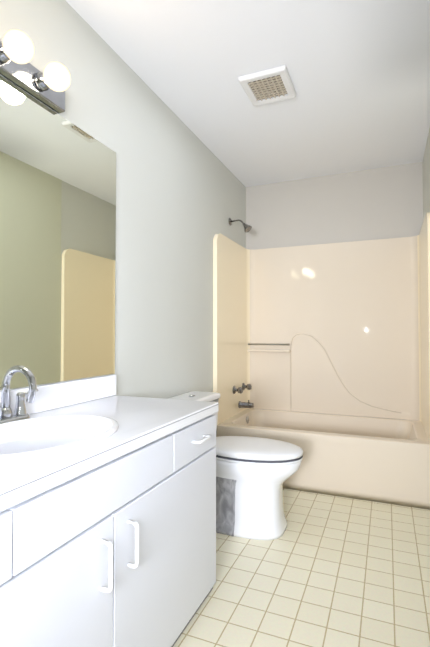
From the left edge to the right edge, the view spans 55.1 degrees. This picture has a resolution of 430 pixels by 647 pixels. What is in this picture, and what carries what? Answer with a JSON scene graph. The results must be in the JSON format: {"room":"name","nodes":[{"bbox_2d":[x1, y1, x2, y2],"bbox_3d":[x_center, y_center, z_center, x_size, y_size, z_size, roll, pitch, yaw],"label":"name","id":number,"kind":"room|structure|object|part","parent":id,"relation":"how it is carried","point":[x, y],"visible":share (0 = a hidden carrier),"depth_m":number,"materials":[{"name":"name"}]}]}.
{"room":"bathroom","nodes":[
{"label":"bathroom","id":0,"kind":"room"},
{"bbox_2d":[0,0,245,398],"bbox_3d":[-0.978,-0.127,0.983,0.120,2.466,6.536,-1,-2,23],"label":"wall","id":1,"kind":"structure","parent":0,"point":[180,194],"depth_m":2.30,"materials":[{"name":"paint"}]},
{"bbox_2d":[0,29,70,112],"bbox_3d":[-0.704,-0.903,1.282,0.165,0.096,0.764,-1,-2,23],"label":"light bar","id":2,"kind":"object","parent":1,"relation":"attached to","point":[49,85],"visible":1,"depth_m":1.46,"materials":[{"name":"white glass"}]},
{"bbox_2d":[0,75,115,389],"bbox_3d":[-0.761,-0.312,1.337,0.006,1.075,1.431,-1,-2,23],"label":"mirror","id":3,"kind":"object","parent":1,"relation":"attached to","point":[57,234],"visible":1,"depth_m":1.62,"materials":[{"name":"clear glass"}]},
{"bbox_2d":[40,375,115,408],"bbox_3d":[-0.755,0.277,1.317,0.022,0.097,1.428,-1,-2,23],"label":"backsplash","id":4,"kind":"structure","parent":1,"relation":"attached to","point":[56,395],"depth_m":1.71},
{"bbox_2d":[66,0,429,186],"bbox_3d":[-0.233,-1.417,0.703,1.736,0.100,6.536,-1,-2,23],"label":"ceiling","id":5,"kind":"structure","parent":0,"point":[359,72],"depth_m":2.17,"materials":[{"name":"paint"}]},
{"bbox_2d":[238,65,295,105],"bbox_3d":[0.297,-1.315,2.299,0.262,0.022,0.283,-1,-2,23],"label":"ceiling vent","id":6,"kind":"object","parent":5,"relation":"in","point":[267,86],"visible":1,"depth_m":2.27,"materials":[{"name":"plastic"}]},
{"bbox_2d":[173,488,429,646],"bbox_3d":[-0.233,1.147,0.640,1.736,0.100,6.536,-1,-2,23],"label":"floor","id":7,"kind":"structure","parent":0,"point":[324,570],"depth_m":1.79,"materials":[{"name":"tile"}]},
{"bbox_2d":[0,409,217,646],"bbox_3d":[-0.498,0.738,1.202,0.576,0.747,1.410,-1,-2,23],"label":"bathroom vanity","id":8,"kind":"object","parent":7,"relation":"on","point":[107,516],"depth_m":1.11,"materials":[{"name":"white laminate"}]},
{"bbox_2d":[0,395,217,504],"bbox_3d":[-0.512,0.344,1.214,0.549,0.040,1.428,-1,-2,23],"label":"countertop","id":9,"kind":"structure","parent":8,"relation":"on","point":[166,414],"depth_m":1.20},
{"bbox_3d":[-0.631,0.229,1.312,0.157,0.194,0.243,-1,-2,23],"label":"arm","id":10,"kind":"part","parent":9,"relation":"part of"},
{"bbox_2d":[0,365,39,420],"bbox_3d":[-0.630,0.229,1.311,0.157,0.194,0.243,-1,-2,23],"label":"faucet","id":11,"kind":"object","parent":9,"relation":"on","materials":[{"name":"silver metal"}]},
{"bbox_2d":[0,409,151,472],"bbox_3d":[-0.505,0.392,1.181,0.401,0.167,0.525,-1,-2,23],"label":"sink","id":12,"kind":"object","parent":9,"relation":"in","point":[23,444],"depth_m":1.31,"materials":[{"name":"white ceramic"}]},
{"bbox_2d":[167,391,302,539],"bbox_3d":[0.106,0.785,2.366,0.788,0.710,0.530,-1,-2,23],"label":"toilet","id":13,"kind":"object","parent":7,"relation":"on","point":[253,474],"visible":0.73,"depth_m":2.20,"materials":[{"name":"white ceramic"}]},
{"bbox_3d":[0.202,0.715,2.347,0.596,0.058,0.388,-1,-2,23],"label":"seat","id":14,"kind":"part","parent":13,"relation":"part of","materials":[{"name":"white plastic"}]},
{"bbox_2d":[213,212,429,509],"bbox_3d":[0.825,0.130,3.197,1.490,2.060,0.804,-1,-2,23],"label":"tub surround","id":15,"kind":"object","parent":7,"relation":"on","point":[321,355],"visible":1,"depth_m":3.40,"materials":[{"name":"plastic"}]},
{"bbox_3d":[0.262,0.626,3.517,0.127,0.208,0.306,-1,-2,23],"label":"knob","id":16,"kind":"part","parent":15,"relation":"part of","materials":[{"name":"silver metal"}]},
{"bbox_3d":[0.482,0.188,3.715,0.386,0.018,0.044,-1,-2,23],"label":"rail","id":17,"kind":"part","parent":15,"relation":"part of","materials":[{"name":"metal"}]},
{"bbox_2d":[246,162,422,249],"bbox_3d":[1.004,-0.062,3.631,1.496,2.466,0.120,-1,-2,23],"label":"wall","id":18,"kind":"structure","parent":0,"point":[378,203],"depth_m":3.56,"materials":[{"name":"paint"}]},
{"bbox_2d":[423,128,429,220],"bbox_3d":[0.513,-0.143,0.360,0.120,2.466,6.536,-1,-2,23],"label":"wall","id":19,"kind":"structure","parent":0,"point":[426,183],"depth_m":2.99,"materials":[{"name":"paint"}]}
]}

